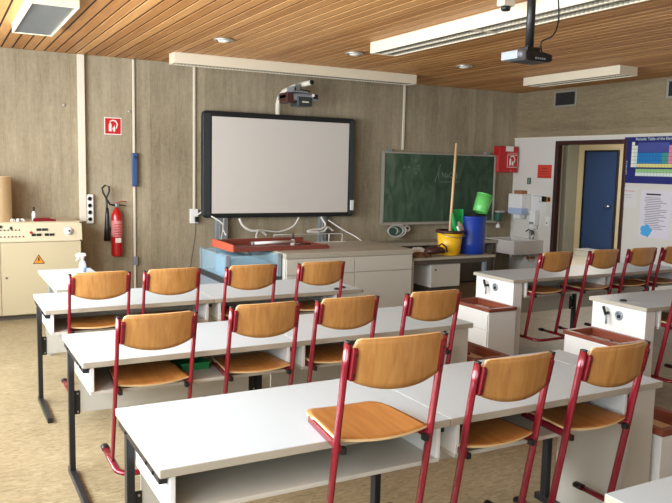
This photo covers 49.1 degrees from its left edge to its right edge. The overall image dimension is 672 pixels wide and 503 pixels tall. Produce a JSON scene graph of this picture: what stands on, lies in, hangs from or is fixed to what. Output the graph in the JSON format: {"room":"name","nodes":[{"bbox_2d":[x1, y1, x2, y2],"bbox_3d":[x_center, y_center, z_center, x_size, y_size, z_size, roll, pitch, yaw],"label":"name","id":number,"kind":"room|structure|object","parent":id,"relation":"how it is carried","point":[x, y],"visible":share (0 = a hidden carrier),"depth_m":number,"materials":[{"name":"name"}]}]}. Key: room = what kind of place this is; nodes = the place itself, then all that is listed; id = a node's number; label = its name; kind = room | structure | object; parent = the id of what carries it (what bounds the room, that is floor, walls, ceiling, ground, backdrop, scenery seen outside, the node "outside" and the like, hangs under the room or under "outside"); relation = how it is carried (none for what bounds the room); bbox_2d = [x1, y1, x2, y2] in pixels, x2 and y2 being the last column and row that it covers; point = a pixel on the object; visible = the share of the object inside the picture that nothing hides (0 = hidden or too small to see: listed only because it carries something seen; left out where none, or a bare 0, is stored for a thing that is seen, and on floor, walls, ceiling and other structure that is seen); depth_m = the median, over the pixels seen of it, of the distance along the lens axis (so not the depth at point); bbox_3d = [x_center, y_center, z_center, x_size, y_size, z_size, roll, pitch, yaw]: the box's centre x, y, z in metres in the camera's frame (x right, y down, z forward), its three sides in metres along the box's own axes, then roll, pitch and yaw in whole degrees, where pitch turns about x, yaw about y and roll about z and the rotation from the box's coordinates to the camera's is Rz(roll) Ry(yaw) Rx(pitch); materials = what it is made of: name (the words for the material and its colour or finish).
{"room":"classroom","nodes":[
{"label":"classroom","id":0,"kind":"room"},
{"bbox_2d":[0,47,518,287],"bbox_3d":[-1.228,-0.931,9.695,9.700,2.980,0.300,-2,7,-28],"label":"wall","id":1,"kind":"structure","parent":0,"point":[39,135],"depth_m":9.07,"materials":[{"name":"wood"}]},
{"bbox_2d":[76,54,86,220],"bbox_3d":[-2.940,-1.301,8.510,0.075,1.908,0.060,-2,7,-28],"label":"cable conduit","id":2,"kind":"object","parent":1,"relation":"attached to","point":[80,57],"visible":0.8,"depth_m":8.48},
{"bbox_2d":[86,194,93,222],"bbox_3d":[-2.891,-0.501,8.643,0.080,0.340,0.053,-2,7,-28],"label":"strip","id":3,"kind":"object","parent":1,"relation":"attached to","point":[89,197],"visible":1,"depth_m":8.62,"materials":[{"name":"white plastic"}]},
{"bbox_2d":[104,117,121,134],"bbox_3d":[-2.631,-1.479,8.683,0.200,0.200,0.010,-2,7,-28],"label":"sign","id":4,"kind":"object","parent":1,"relation":"attached to","point":[112,126],"visible":1,"depth_m":8.68,"materials":[{"name":"red"}]},
{"bbox_2d":[101,185,126,256],"bbox_3d":[-2.634,-0.368,8.739,0.296,0.856,0.159,-2,7,-28],"label":"fire extinguisher","id":5,"kind":"object","parent":1,"relation":"attached to","point":[116,228],"visible":1,"depth_m":8.70,"materials":[{"name":"red"}]},
{"bbox_2d":[132,59,135,287],"bbox_3d":[-2.430,-0.877,8.862,0.025,2.808,0.025,-2,7,-28],"label":"cable conduit","id":6,"kind":"object","parent":1,"relation":"attached to","point":[133,83],"visible":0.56,"depth_m":8.81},
{"bbox_2d":[132,153,137,186],"bbox_3d":[-2.411,-0.978,8.819,0.068,0.400,0.045,-2,7,-28],"label":"bar","id":7,"kind":"object","parent":6,"relation":"attached to","point":[134,155],"visible":1,"depth_m":8.81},
{"bbox_2d":[193,67,194,208],"bbox_3d":[-1.765,-1.417,9.155,0.028,1.773,0.025,-2,7,-28],"label":"cable conduit","id":8,"kind":"object","parent":1,"relation":"attached to","point":[193,67],"visible":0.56,"depth_m":9.14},
{"bbox_2d":[190,209,198,222],"bbox_3d":[-1.778,-0.443,9.238,0.100,0.180,0.085,-2,7,-28],"label":"wall socket","id":9,"kind":"object","parent":1,"relation":"attached to","point":[193,212],"visible":1,"depth_m":9.22,"materials":[{"name":"white plastic"}]},
{"bbox_2d":[387,224,406,237],"bbox_3d":[0.864,-0.299,10.604,0.325,0.203,0.082,-2,7,-28],"label":"cable reel","id":10,"kind":"object","parent":1,"relation":"attached to","point":[391,231],"visible":1,"depth_m":10.57,"materials":[{"name":"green plastic"}]},
{"bbox_2d":[401,85,405,149],"bbox_3d":[0.973,-1.936,10.579,0.032,0.943,0.025,-2,7,-28],"label":"cable conduit","id":11,"kind":"object","parent":1,"relation":"attached to","point":[404,86],"visible":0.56,"depth_m":10.57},
{"bbox_2d":[380,149,496,224],"bbox_3d":[1.567,-0.954,10.961,2.060,1.080,0.140,-2,7,-28],"label":"chalkboard","id":12,"kind":"object","parent":1,"relation":"attached to","point":[416,187],"visible":1,"depth_m":10.88,"materials":[{"name":"metal"}]},
{"bbox_2d":[494,146,517,172],"bbox_3d":[2.650,-1.437,11.486,0.372,0.405,0.146,-2,7,-28],"label":"box","id":13,"kind":"object","parent":1,"relation":"attached to","point":[507,156],"visible":1,"depth_m":11.41,"materials":[{"name":"red"}]},
{"bbox_2d":[0,0,671,92],"bbox_3d":[1.728,-1.788,4.149,9.700,0.258,12.600,-2,7,-28],"label":"ceiling","id":14,"kind":"structure","parent":0,"point":[309,32],"depth_m":6.87,"materials":[{"name":"brown wood"}]},
{"bbox_2d":[12,0,79,36],"bbox_3d":[-2.409,-1.928,6.045,0.340,0.081,1.470,-2,7,-28],"label":"lamp","id":15,"kind":"object","parent":14,"relation":"attached to","point":[35,17],"visible":1,"depth_m":5.87,"materials":[{"name":"beige metal"}]},
{"bbox_2d":[169,52,416,84],"bbox_3d":[-0.408,-2.196,8.915,3.210,0.116,0.200,-2,7,-28],"label":"lamp","id":16,"kind":"object","parent":14,"relation":"attached to","point":[175,58],"visible":1,"depth_m":8.74,"materials":[{"name":"beige metal"}]},
{"bbox_2d":[370,16,497,55],"bbox_3d":[0.829,-1.906,6.589,0.290,0.105,1.540,-2,7,-28],"label":"lamp","id":17,"kind":"object","parent":14,"relation":"attached to","point":[455,31],"visible":0.89,"depth_m":6.46,"materials":[{"name":"beige metal"}]},
{"bbox_2d":[470,1,526,33],"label":"lamp","id":18,"kind":"object","parent":14,"relation":"attached to","point":[498,21],"depth_m":5.63,"materials":[{"name":"beige metal"}]},
{"bbox_2d":[497,0,514,11],"bbox_3d":[1.199,-1.745,5.196,0.100,0.089,0.080,-2,7,-28],"label":"sensor","id":19,"kind":"object","parent":14,"relation":"attached to","point":[505,5],"visible":1,"depth_m":5.17,"materials":[{"name":"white plastic"}]},
{"bbox_2d":[501,0,551,64],"bbox_3d":[1.168,-1.429,4.461,0.281,0.550,0.154,-2,7,-28],"label":"ceiling projector","id":20,"kind":"object","parent":14,"relation":"hanging from","point":[529,54],"visible":1,"depth_m":4.45,"materials":[{"name":"black plastic"}]},
{"bbox_2d":[523,65,637,86],"bbox_3d":[2.952,-2.141,9.032,0.290,0.101,1.560,-2,7,-28],"label":"lamp","id":21,"kind":"object","parent":14,"relation":"attached to","point":[617,71],"visible":1,"depth_m":8.83,"materials":[{"name":"beige metal"}]},
{"bbox_2d":[535,0,647,24],"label":"lamp","id":22,"kind":"object","parent":14,"relation":"attached to","point":[546,10],"depth_m":5.06,"materials":[{"name":"beige metal"}]},
{"bbox_2d":[0,252,671,502],"bbox_3d":[2.803,1.130,6.480,13.600,0.200,15.000,-2,7,-28],"label":"floor","id":23,"kind":"structure","parent":0,"point":[34,452],"depth_m":4.36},
{"bbox_2d":[0,218,81,320],"bbox_3d":[-3.704,0.191,7.922,1.785,1.045,0.633,-2,7,-28],"label":"base cabinet","id":24,"kind":"object","parent":23,"relation":"on","point":[27,247],"visible":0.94,"depth_m":7.85,"materials":[{"name":"beige metal"}]},
{"bbox_2d":[0,176,11,221],"bbox_3d":[-3.750,-0.563,7.831,0.550,0.470,0.550,-2,7,-28],"label":"cardboard tube","id":25,"kind":"object","parent":24,"relation":"on","point":[5,181],"visible":0.95,"depth_m":7.77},
{"bbox_2d":[38,268,94,355],"bbox_3d":[-2.143,0.588,6.063,0.440,0.751,1.110,-2,7,-28],"label":"side table","id":26,"kind":"object","parent":23,"relation":"on","point":[56,279],"visible":0.36,"depth_m":6.07,"materials":[{"name":"white laminate"}]},
{"bbox_2d":[33,288,213,422],"bbox_3d":[-1.518,0.693,5.271,1.122,0.751,0.650,-2,7,-28],"label":"school desk","id":27,"kind":"object","parent":23,"relation":"on","point":[51,308],"visible":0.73,"depth_m":5.13,"materials":[{"name":"laminate"}]},
{"bbox_2d":[61,271,130,391],"bbox_3d":[-1.604,0.498,4.910,0.412,0.798,0.489,-2,7,-28],"label":"chair","id":28,"kind":"object","parent":27,"relation":"on","point":[106,284],"visible":0.79,"depth_m":4.70,"materials":[{"name":"brown wood"}]},
{"bbox_2d":[42,309,207,335],"bbox_3d":[-1.477,0.488,5.178,1.050,0.017,0.465,-2,7,-28],"label":"shelf","id":29,"kind":"object","parent":27,"relation":"attached to","point":[60,321],"depth_m":5.19,"materials":[{"name":"laminate"}]},
{"bbox_2d":[136,267,200,322],"bbox_3d":[-1.193,0.482,5.131,0.412,0.798,0.489,-2,7,-28],"label":"chair","id":30,"kind":"object","parent":27,"relation":"on","point":[171,281],"visible":0.56,"depth_m":4.90,"materials":[{"name":"brown wood"}]},
{"bbox_2d":[62,321,296,502],"bbox_3d":[-0.868,0.845,4.075,1.122,0.751,0.650,-2,7,-28],"label":"school desk","id":31,"kind":"object","parent":23,"relation":"on","point":[91,354],"visible":0.7,"depth_m":3.95,"materials":[{"name":"laminate"}]},
{"bbox_2d":[100,310,197,475],"bbox_3d":[-0.949,0.658,3.717,0.412,0.794,0.508,-2,7,-28],"label":"chair","id":32,"kind":"object","parent":31,"relation":"on","point":[159,331],"visible":0.87,"depth_m":3.54,"materials":[{"name":"brown wood"}]},
{"bbox_2d":[75,351,285,395],"bbox_3d":[-0.826,0.640,3.982,1.050,0.017,0.465,-2,7,-28],"label":"shelf","id":33,"kind":"object","parent":31,"relation":"attached to","point":[103,384],"depth_m":3.82,"materials":[{"name":"laminate"}]},
{"bbox_2d":[170,357,209,370],"bbox_3d":[-0.805,0.604,4.045,0.160,0.040,0.227,-2,7,-28],"label":"tray","id":34,"kind":"object","parent":31,"relation":"on","point":[199,362],"visible":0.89,"depth_m":3.98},
{"bbox_2d":[212,301,300,393],"bbox_3d":[-0.459,0.631,3.980,0.412,0.798,0.489,-2,7,-28],"label":"chair","id":35,"kind":"object","parent":31,"relation":"on","point":[262,320],"visible":0.82,"depth_m":3.79,"materials":[{"name":"brown wood"}]},
{"bbox_2d":[200,247,281,283],"bbox_3d":[-1.038,0.380,7.892,0.615,0.795,0.860,-2,7,-28],"label":"glass display cabinet","id":36,"kind":"object","parent":23,"relation":"on","point":[213,275],"visible":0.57,"depth_m":7.63,"materials":[{"name":"glass"}]},
{"bbox_2d":[195,279,338,379],"bbox_3d":[-0.569,0.656,5.782,1.030,0.751,0.650,-2,7,-28],"label":"school desk","id":37,"kind":"object","parent":23,"relation":"on","point":[284,289],"visible":0.36,"depth_m":5.62,"materials":[{"name":"laminate"}]},
{"bbox_2d":[221,264,276,320],"bbox_3d":[-0.695,0.462,5.400,0.412,0.798,0.489,-2,7,-28],"label":"chair","id":38,"kind":"object","parent":37,"relation":"on","point":[258,276],"visible":0.48,"depth_m":5.16,"materials":[{"name":"brown wood"}]},
{"bbox_2d":[209,300,313,320],"bbox_3d":[-0.528,0.451,5.690,0.959,0.017,0.465,-2,7,-28],"label":"shelf","id":39,"kind":"object","parent":37,"relation":"attached to","point":[211,314],"depth_m":5.79,"materials":[{"name":"laminate"}]},
{"bbox_2d":[294,261,344,310],"bbox_3d":[-0.206,0.443,5.664,0.412,0.798,0.489,-2,7,-28],"label":"chair","id":40,"kind":"object","parent":37,"relation":"on","point":[322,273],"visible":0.48,"depth_m":5.43,"materials":[{"name":"brown wood"}]},
{"bbox_2d":[201,110,354,266],"bbox_3d":[-0.732,-0.608,9.714,2.160,2.355,0.150,-2,7,-28],"label":"whiteboard","id":41,"kind":"object","parent":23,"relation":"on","point":[253,164],"visible":0.8,"depth_m":9.56,"materials":[{"name":"plastic"}]},
{"bbox_2d":[275,80,317,114],"bbox_3d":[-0.545,-1.946,9.301,0.440,0.407,0.635,-2,7,-28],"label":"projector","id":42,"kind":"object","parent":41,"relation":"on","point":[297,98],"visible":1,"depth_m":9.08,"materials":[{"name":"black plastic"}]},
{"bbox_2d":[307,217,333,232],"bbox_3d":[-0.230,-0.357,9.858,0.424,0.211,0.155,-5,9,-42],"label":"cable","id":43,"kind":"object","parent":41,"relation":"attached to","point":[322,219],"visible":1,"depth_m":9.84,"materials":[{"name":"white plastic"}]},
{"bbox_2d":[115,379,449,502],"bbox_3d":[-0.217,0.998,2.879,1.122,0.751,0.650,-2,7,-28],"label":"school desk","id":44,"kind":"object","parent":23,"relation":"on","point":[238,447],"visible":0.88,"depth_m":2.70,"materials":[{"name":"white laminate"}]},
{"bbox_2d":[135,437,438,502],"bbox_3d":[-0.175,0.793,2.787,1.050,0.017,0.465,-2,7,-28],"label":"shelf","id":45,"kind":"object","parent":44,"relation":"attached to","point":[241,483],"depth_m":2.66,"materials":[{"name":"laminate"}]},
{"bbox_2d":[306,331,448,502],"bbox_3d":[0.112,0.643,2.655,0.412,0.798,0.489,-2,7,-26],"label":"chair","id":46,"kind":"object","parent":44,"relation":"on","point":[394,362],"visible":1,"depth_m":2.48,"materials":[{"name":"brown wood"}]},
{"bbox_2d":[252,241,412,307],"bbox_3d":[-0.056,0.343,8.389,1.575,0.800,0.976,-2,7,-28],"label":"base cabinet","id":47,"kind":"object","parent":23,"relation":"on","point":[383,270],"visible":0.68,"depth_m":8.10,"materials":[{"name":"laminate"}]},
{"bbox_2d":[212,237,328,251],"bbox_3d":[-0.719,-0.087,8.115,1.140,0.085,0.610,-2,8,-29],"label":"wooden tray","id":48,"kind":"object","parent":47,"relation":"on","point":[231,245],"visible":0.9,"depth_m":8.05,"materials":[{"name":"red wood"}]},
{"bbox_2d":[251,240,293,244],"bbox_3d":[-0.695,-0.100,8.069,0.525,0.037,0.038,-4,8,-37],"label":"tube","id":49,"kind":"object","parent":48,"relation":"in","point":[281,241],"visible":1,"depth_m":8.05,"materials":[{"name":"white plastic"}]},
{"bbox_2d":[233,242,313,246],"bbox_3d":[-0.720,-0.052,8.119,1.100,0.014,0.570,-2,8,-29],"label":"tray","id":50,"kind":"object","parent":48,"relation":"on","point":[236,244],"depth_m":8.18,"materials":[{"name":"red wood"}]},
{"bbox_2d":[259,241,412,258],"bbox_3d":[-0.050,-0.028,8.349,1.575,0.054,0.970,-2,7,-28],"label":"countertop","id":51,"kind":"structure","parent":47,"relation":"on","point":[347,248],"depth_m":8.06,"materials":[{"name":"laminate"}]},
{"bbox_2d":[327,282,361,378],"bbox_3d":[-0.035,0.635,6.070,0.182,0.751,0.650,-2,7,-28],"label":"end column","id":52,"kind":"structure","parent":23,"relation":"on","point":[349,291],"depth_m":5.78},
{"bbox_2d":[270,307,449,386],"bbox_3d":[0.082,0.808,4.586,1.030,0.751,0.650,-2,7,-28],"label":"school desk","id":53,"kind":"object","parent":23,"relation":"on","point":[388,321],"visible":0.3,"depth_m":4.45,"materials":[{"name":"white laminate"}]},
{"bbox_2d":[305,295,379,382],"bbox_3d":[-0.034,0.614,4.209,0.412,0.798,0.489,-2,7,-28],"label":"chair","id":54,"kind":"object","parent":53,"relation":"on","point":[343,313],"visible":0.62,"depth_m":3.99,"materials":[{"name":"brown wood"}]},
{"bbox_2d":[294,336,391,369],"bbox_3d":[0.123,0.603,4.494,0.959,0.017,0.465,-2,7,-28],"label":"shelf","id":55,"kind":"object","parent":53,"relation":"attached to","point":[302,366],"depth_m":4.14,"materials":[{"name":"laminate"}]},
{"bbox_2d":[399,289,461,364],"bbox_3d":[0.467,0.594,4.480,0.412,0.798,0.489,-2,7,-28],"label":"chair","id":56,"kind":"object","parent":53,"relation":"on","point":[438,305],"visible":0.42,"depth_m":4.24,"materials":[{"name":"brown wood"}]},
{"bbox_2d":[394,306,472,364],"bbox_3d":[0.616,0.787,4.874,0.182,0.751,0.650,-2,7,-28],"label":"end column","id":57,"kind":"structure","parent":23,"relation":"on","point":[460,343],"depth_m":4.58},
{"bbox_2d":[374,238,496,281],"bbox_3d":[1.244,0.170,10.777,2.500,0.655,0.395,-2,7,-28],"label":"countertop","id":58,"kind":"structure","parent":23,"relation":"on","point":[467,270],"depth_m":11.12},
{"bbox_2d":[374,238,496,245],"bbox_3d":[1.251,-0.133,10.742,2.500,0.045,0.395,-2,7,-28],"label":"countertop","id":59,"kind":"structure","parent":58,"relation":"on","point":[419,242],"depth_m":10.57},
{"bbox_2d":[413,263,459,291],"bbox_3d":[1.149,0.405,8.967,0.420,0.598,0.626,-2,7,-28],"label":"base cabinet","id":60,"kind":"object","parent":23,"relation":"on","point":[433,277],"visible":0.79,"depth_m":8.71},
{"bbox_2d":[411,253,494,293],"bbox_3d":[1.235,0.360,9.000,1.205,0.683,0.700,-2,7,-28],"label":"work table","id":61,"kind":"object","parent":23,"relation":"on","point":[436,258],"visible":0.33,"depth_m":8.67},
{"bbox_2d":[424,243,447,254],"bbox_3d":[1.171,-0.034,8.653,0.288,0.143,0.144,-1,7,-17],"label":"leather bag","id":62,"kind":"object","parent":61,"relation":"on","point":[431,250],"visible":0.96,"depth_m":8.60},
{"bbox_2d":[435,229,465,255],"bbox_3d":[1.367,-0.111,8.831,0.348,0.297,0.364,-2,7,-28],"label":"bucket","id":63,"kind":"object","parent":61,"relation":"on","point":[452,240],"visible":0.91,"depth_m":8.72,"materials":[{"name":"plastic"}]},
{"bbox_2d":[449,143,457,230],"bbox_3d":[1.384,-0.635,8.760,0.087,1.301,0.189,8,9,44],"label":"broom","id":64,"kind":"object","parent":63,"relation":"in","point":[456,144],"visible":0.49,"depth_m":8.77,"materials":[{"name":"brown wood"}]},
{"bbox_2d":[451,209,463,230],"bbox_3d":[1.453,-0.318,8.900,0.160,0.387,0.068,-2,7,-28],"label":"dustpan","id":65,"kind":"object","parent":63,"relation":"in","point":[457,212],"visible":0.54,"depth_m":8.91,"materials":[{"name":"green plastic"}]},
{"bbox_2d":[460,213,486,253],"bbox_3d":[1.663,-0.222,9.033,0.356,0.485,0.356,-2,7,-28],"label":"barrel","id":66,"kind":"object","parent":61,"relation":"on","point":[474,224],"visible":0.84,"depth_m":8.89,"materials":[{"name":"blue plastic"}]},
{"bbox_2d":[473,192,493,213],"bbox_3d":[1.801,-0.590,9.015,0.254,0.276,0.212,-2,7,-28],"label":"bucket","id":67,"kind":"object","parent":66,"relation":"on","point":[483,201],"visible":0.98,"depth_m":8.93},
{"bbox_2d":[452,297,516,355],"bbox_3d":[1.306,0.718,6.616,0.331,0.520,0.530,-2,7,-28],"label":"base cabinet","id":68,"kind":"object","parent":23,"relation":"on","point":[493,322],"visible":0.59,"depth_m":6.42,"materials":[{"name":"white wood"}]},
{"bbox_2d":[459,297,516,312],"bbox_3d":[1.319,0.507,6.596,0.313,0.095,0.530,-2,7,-28],"label":"tray","id":69,"kind":"object","parent":68,"relation":"on","point":[473,304],"depth_m":6.56,"materials":[{"name":"brown wood"}]},
{"bbox_2d":[467,341,509,361],"bbox_3d":[0.833,0.896,4.978,0.294,0.520,0.640,-2,7,-28],"label":"base cabinet","id":70,"kind":"object","parent":23,"relation":"on","point":[475,352],"visible":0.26,"depth_m":4.91,"materials":[{"name":"brown wood"}]},
{"bbox_2d":[474,271,523,354],"bbox_3d":[1.454,0.592,6.738,0.151,0.751,0.550,-2,7,-28],"label":"end column","id":71,"kind":"structure","parent":23,"relation":"on","point":[504,289],"depth_m":6.59,"materials":[{"name":"white plastic"}]},
{"bbox_2d":[392,353,631,502],"bbox_3d":[0.732,0.960,3.390,1.030,0.751,0.650,-2,7,-28],"label":"school desk","id":72,"kind":"object","parent":23,"relation":"on","point":[456,377],"visible":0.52,"depth_m":3.19,"materials":[{"name":"white laminate"}]},
{"bbox_2d":[450,351,555,502],"bbox_3d":[0.589,0.763,3.032,0.412,0.798,0.489,-2,7,-28],"label":"chair","id":73,"kind":"object","parent":72,"relation":"on","point":[508,379],"visible":0.77,"depth_m":2.84,"materials":[{"name":"brown wood"}]},
{"bbox_2d":[440,413,617,457],"bbox_3d":[0.773,0.755,3.298,0.959,0.017,0.465,-2,7,-28],"label":"shelf","id":74,"kind":"object","parent":72,"relation":"attached to","point":[517,419],"depth_m":3.10,"materials":[{"name":"laminate"}]},
{"bbox_2d":[513,340,650,502],"bbox_3d":[1.056,0.749,3.251,0.412,0.798,0.489,-2,7,-28],"label":"chair","id":75,"kind":"object","parent":72,"relation":"on","point":[617,365],"visible":0.83,"depth_m":3.09,"materials":[{"name":"brown wood"}]},
{"bbox_2d":[486,267,608,328],"bbox_3d":[1.990,0.570,7.032,1.069,0.751,0.560,-2,7,-28],"label":"school desk","id":76,"kind":"object","parent":23,"relation":"on","point":[548,301],"visible":0.56,"depth_m":7.06,"materials":[{"name":"white laminate"}]},
{"bbox_2d":[520,251,572,341],"bbox_3d":[1.838,0.371,6.686,0.412,0.798,0.489,-2,7,-28],"label":"chair","id":77,"kind":"object","parent":76,"relation":"on","point":[549,261],"visible":0.82,"depth_m":6.51,"materials":[{"name":"brown wood"}]},
{"bbox_2d":[522,285,604,297],"bbox_3d":[2.031,0.365,6.940,0.998,0.017,0.375,-2,7,-28],"label":"shelf","id":78,"kind":"object","parent":76,"relation":"attached to","point":[524,294],"depth_m":6.84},
{"bbox_2d":[557,249,619,329],"bbox_3d":[2.365,0.350,6.971,0.412,0.798,0.489,-2,7,-28],"label":"chair","id":79,"kind":"object","parent":76,"relation":"on","point":[607,258],"visible":0.88,"depth_m":6.79,"materials":[{"name":"brown wood"}]},
{"bbox_2d":[575,248,597,256],"bbox_3d":[5.238,0.037,14.998,0.380,0.135,0.660,-2,7,-28],"label":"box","id":80,"kind":"object","parent":23,"relation":"on","point":[579,251],"visible":0.48,"depth_m":15.06,"materials":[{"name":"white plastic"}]},
{"bbox_2d":[535,350,662,502],"bbox_3d":[1.266,0.939,3.678,0.182,0.751,0.650,-2,7,-28],"label":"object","id":81,"kind":"structure","parent":23,"relation":"on","point":[589,460],"depth_m":3.47,"materials":[{"name":"laminate"}]},
{"bbox_2d":[563,326,647,375],"bbox_3d":[1.957,0.870,5.426,0.326,0.520,0.520,-2,7,-28],"label":"base cabinet","id":82,"kind":"object","parent":23,"relation":"on","point":[575,339],"visible":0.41,"depth_m":5.45,"materials":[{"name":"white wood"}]},
{"bbox_2d":[563,326,647,345],"bbox_3d":[1.970,0.659,5.406,0.308,0.095,0.520,-2,7,-28],"label":"tray","id":83,"kind":"object","parent":82,"relation":"on","point":[591,335],"depth_m":5.45,"materials":[{"name":"plastic"}]},
{"bbox_2d":[570,263,671,306],"bbox_3d":[2.932,0.533,7.540,1.067,0.751,0.560,-2,7,-28],"label":"school desk","id":84,"kind":"object","parent":23,"relation":"on","point":[632,271],"visible":0.24,"depth_m":7.46,"materials":[{"name":"white laminate"}]},
{"bbox_2d":[612,247,656,293],"bbox_3d":[2.814,0.333,7.213,0.412,0.798,0.489,-2,7,-28],"label":"chair","id":85,"kind":"object","parent":84,"relation":"on","point":[641,257],"visible":0.7,"depth_m":7.00,"materials":[{"name":"brown wood"}]},
{"bbox_2d":[612,280,671,289],"bbox_3d":[2.974,0.328,7.448,0.996,0.017,0.375,-2,7,-28],"label":"shelf","id":86,"kind":"object","parent":84,"relation":"attached to","point":[625,287],"depth_m":7.24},
{"bbox_2d":[628,246,671,290],"bbox_3d":[3.232,0.316,7.438,0.412,0.798,0.489,-2,7,-28],"label":"chair","id":87,"kind":"object","parent":84,"relation":"on","point":[665,255],"visible":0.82,"depth_m":7.21,"materials":[{"name":"brown wood"}]},
{"bbox_2d":[589,295,657,377],"bbox_3d":[2.115,0.746,5.524,0.151,0.751,0.530,-2,7,-28],"label":"end column","id":88,"kind":"structure","parent":23,"relation":"on","point":[637,320],"depth_m":5.41,"materials":[{"name":"laminate"}]},
{"bbox_2d":[602,306,609,323],"bbox_3d":[2.033,0.475,5.550,0.051,0.130,0.057,-2,7,-28],"label":"tap","id":89,"kind":"object","parent":88,"relation":"on","point":[605,309],"depth_m":5.55,"materials":[{"name":"grey metal"}]},
{"bbox_2d":[602,289,671,344],"bbox_3d":[2.653,0.725,5.815,1.069,0.751,0.530,-2,7,-28],"label":"school desk","id":90,"kind":"object","parent":23,"relation":"on","point":[662,299],"visible":0.4,"depth_m":5.71,"materials":[{"name":"laminate"}]},
{"bbox_2d":[651,302,671,382],"bbox_3d":[2.484,0.525,5.477,0.412,0.798,0.489,-2,7,-28],"label":"chair","id":91,"kind":"object","parent":90,"relation":"on","point":[666,317],"visible":0.48,"depth_m":5.32,"materials":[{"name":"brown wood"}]},
{"bbox_2d":[604,476,671,502],"bbox_3d":[1.449,1.111,2.222,1.142,0.751,0.655,-2,7,-28],"label":"school desk","id":92,"kind":"object","parent":23,"relation":"on","point":[660,490],"visible":1,"depth_m":2.20,"materials":[{"name":"laminate"}]},
{"bbox_2d":[649,405,671,481],"bbox_3d":[1.483,1.048,3.782,0.294,0.520,0.640,-2,7,-28],"label":"base cabinet","id":93,"kind":"object","parent":23,"relation":"on","point":[661,444],"visible":0.26,"depth_m":3.46,"materials":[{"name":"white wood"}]},
{"bbox_2d":[652,405,671,436],"bbox_3d":[1.488,0.837,3.757,0.294,0.095,0.640,-2,7,-28],"label":"tray","id":94,"kind":"object","parent":93,"relation":"on","point":[662,418],"depth_m":3.67,"materials":[{"name":"brown wood"}]},
{"bbox_2d":[558,145,579,251],"bbox_3d":[5.290,-0.930,11.753,4.080,2.800,8.100,-2,7,-28],"label":"wall","id":95,"kind":"structure","parent":0,"point":[571,152],"depth_m":15.58,"materials":[{"name":"paint"}]},
{"bbox_2d":[509,76,671,290],"bbox_3d":[5.881,-0.393,6.415,0.340,2.980,12.300,-2,7,-28],"label":"wall","id":96,"kind":"structure","parent":0,"point":[637,106],"depth_m":10.38,"materials":[{"name":"paint"}]},
{"bbox_2d":[485,229,542,268],"bbox_3d":[2.715,0.003,11.318,0.608,0.731,0.660,-2,7,-28],"label":"basin","id":97,"kind":"object","parent":96,"relation":"attached to","point":[512,245],"visible":0.86,"depth_m":11.09,"materials":[{"name":"ceramic"}]},
{"bbox_2d":[508,193,530,218],"bbox_3d":[2.847,-0.709,11.447,0.204,0.380,0.303,-2,7,-28],"label":"dispenser","id":98,"kind":"object","parent":96,"relation":"attached to","point":[518,204],"visible":0.95,"depth_m":11.34,"materials":[{"name":"white plastic"}]},
{"bbox_2d":[529,210,538,228],"bbox_3d":[3.023,-0.485,11.241,0.104,0.289,0.120,-2,7,-28],"label":"soap dispenser","id":99,"kind":"object","parent":96,"relation":"attached to","point":[534,214],"visible":1,"depth_m":11.20,"materials":[{"name":"white plastic"}]},
{"bbox_2d":[531,194,546,211],"bbox_3d":[3.090,-0.736,11.204,0.004,0.260,0.310,-2,7,-28],"label":"paper sheet","id":100,"kind":"object","parent":96,"relation":"attached to","point":[537,204],"visible":0.95,"depth_m":11.21,"materials":[{"name":"grey"}]},
{"bbox_2d":[537,165,551,177],"bbox_3d":[3.138,-1.204,11.080,0.004,0.200,0.290,-2,7,-28],"label":"notice","id":101,"kind":"object","parent":96,"relation":"attached to","point":[544,171],"visible":1,"depth_m":11.08,"materials":[{"name":"paper"}]},
{"bbox_2d":[553,89,577,107],"bbox_3d":[3.336,-2.224,10.708,0.021,0.240,0.440,-2,7,-28],"label":"air vent","id":102,"kind":"object","parent":96,"relation":"in","point":[565,98],"visible":1,"depth_m":10.70,"materials":[{"name":"metal"}]},
{"bbox_2d":[550,139,627,262],"bbox_3d":[3.554,-0.489,10.424,0.085,2.150,1.290,-2,7,-28],"label":"door frame","id":103,"kind":"structure","parent":96,"relation":"in","point":[558,147],"depth_m":10.81,"materials":[{"name":"wood"}]},
{"bbox_2d":[514,133,671,138],"bbox_3d":[5.696,-1.118,6.394,0.075,0.015,12.000,-2,7,-28],"label":"trim","id":104,"kind":"structure","parent":96,"relation":"attached to","point":[646,133],"depth_m":10.19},
{"bbox_2d":[624,187,637,207],"bbox_3d":[3.876,-0.716,9.747,0.004,0.270,0.270,-2,7,-28],"label":"paper sheet","id":105,"kind":"object","parent":96,"relation":"attached to","point":[631,193],"visible":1,"depth_m":9.72,"materials":[{"name":"grey"}]},
{"bbox_2d":[625,136,671,184],"bbox_3d":[4.079,-1.158,9.337,0.006,0.600,1.060,-2,7,-28],"label":"poster","id":106,"kind":"object","parent":96,"relation":"attached to","point":[649,159],"visible":1,"depth_m":9.44,"materials":[{"name":"paper"}]},
{"bbox_2d":[638,190,671,239],"bbox_3d":[4.072,-0.471,9.400,0.005,0.610,0.460,-2,7,-28],"label":"information sheet","id":107,"kind":"object","parent":96,"relation":"attached to","point":[655,206],"visible":1,"depth_m":9.39,"materials":[{"name":"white paper"}]},
{"bbox_2d":[666,79,671,98],"bbox_3d":[4.244,-2.011,9.040,0.021,0.240,0.420,-2,7,-28],"label":"air vent","id":108,"kind":"object","parent":96,"relation":"in","point":[669,81],"visible":1,"depth_m":9.19,"materials":[{"name":"metal"}]},
{"bbox_2d":[573,144,623,251],"bbox_3d":[6.952,-0.996,12.649,0.300,2.800,7.700,-2,7,-28],"label":"wall","id":109,"kind":"structure","parent":0,"point":[582,148],"depth_m":15.49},
{"bbox_2d":[579,150,619,249],"bbox_3d":[5.396,-0.995,15.136,0.120,2.160,0.860,-2,7,-28],"label":"door","id":110,"kind":"structure","parent":109,"relation":"in","point":[601,167],"depth_m":15.12,"materials":[{"name":"wood"}]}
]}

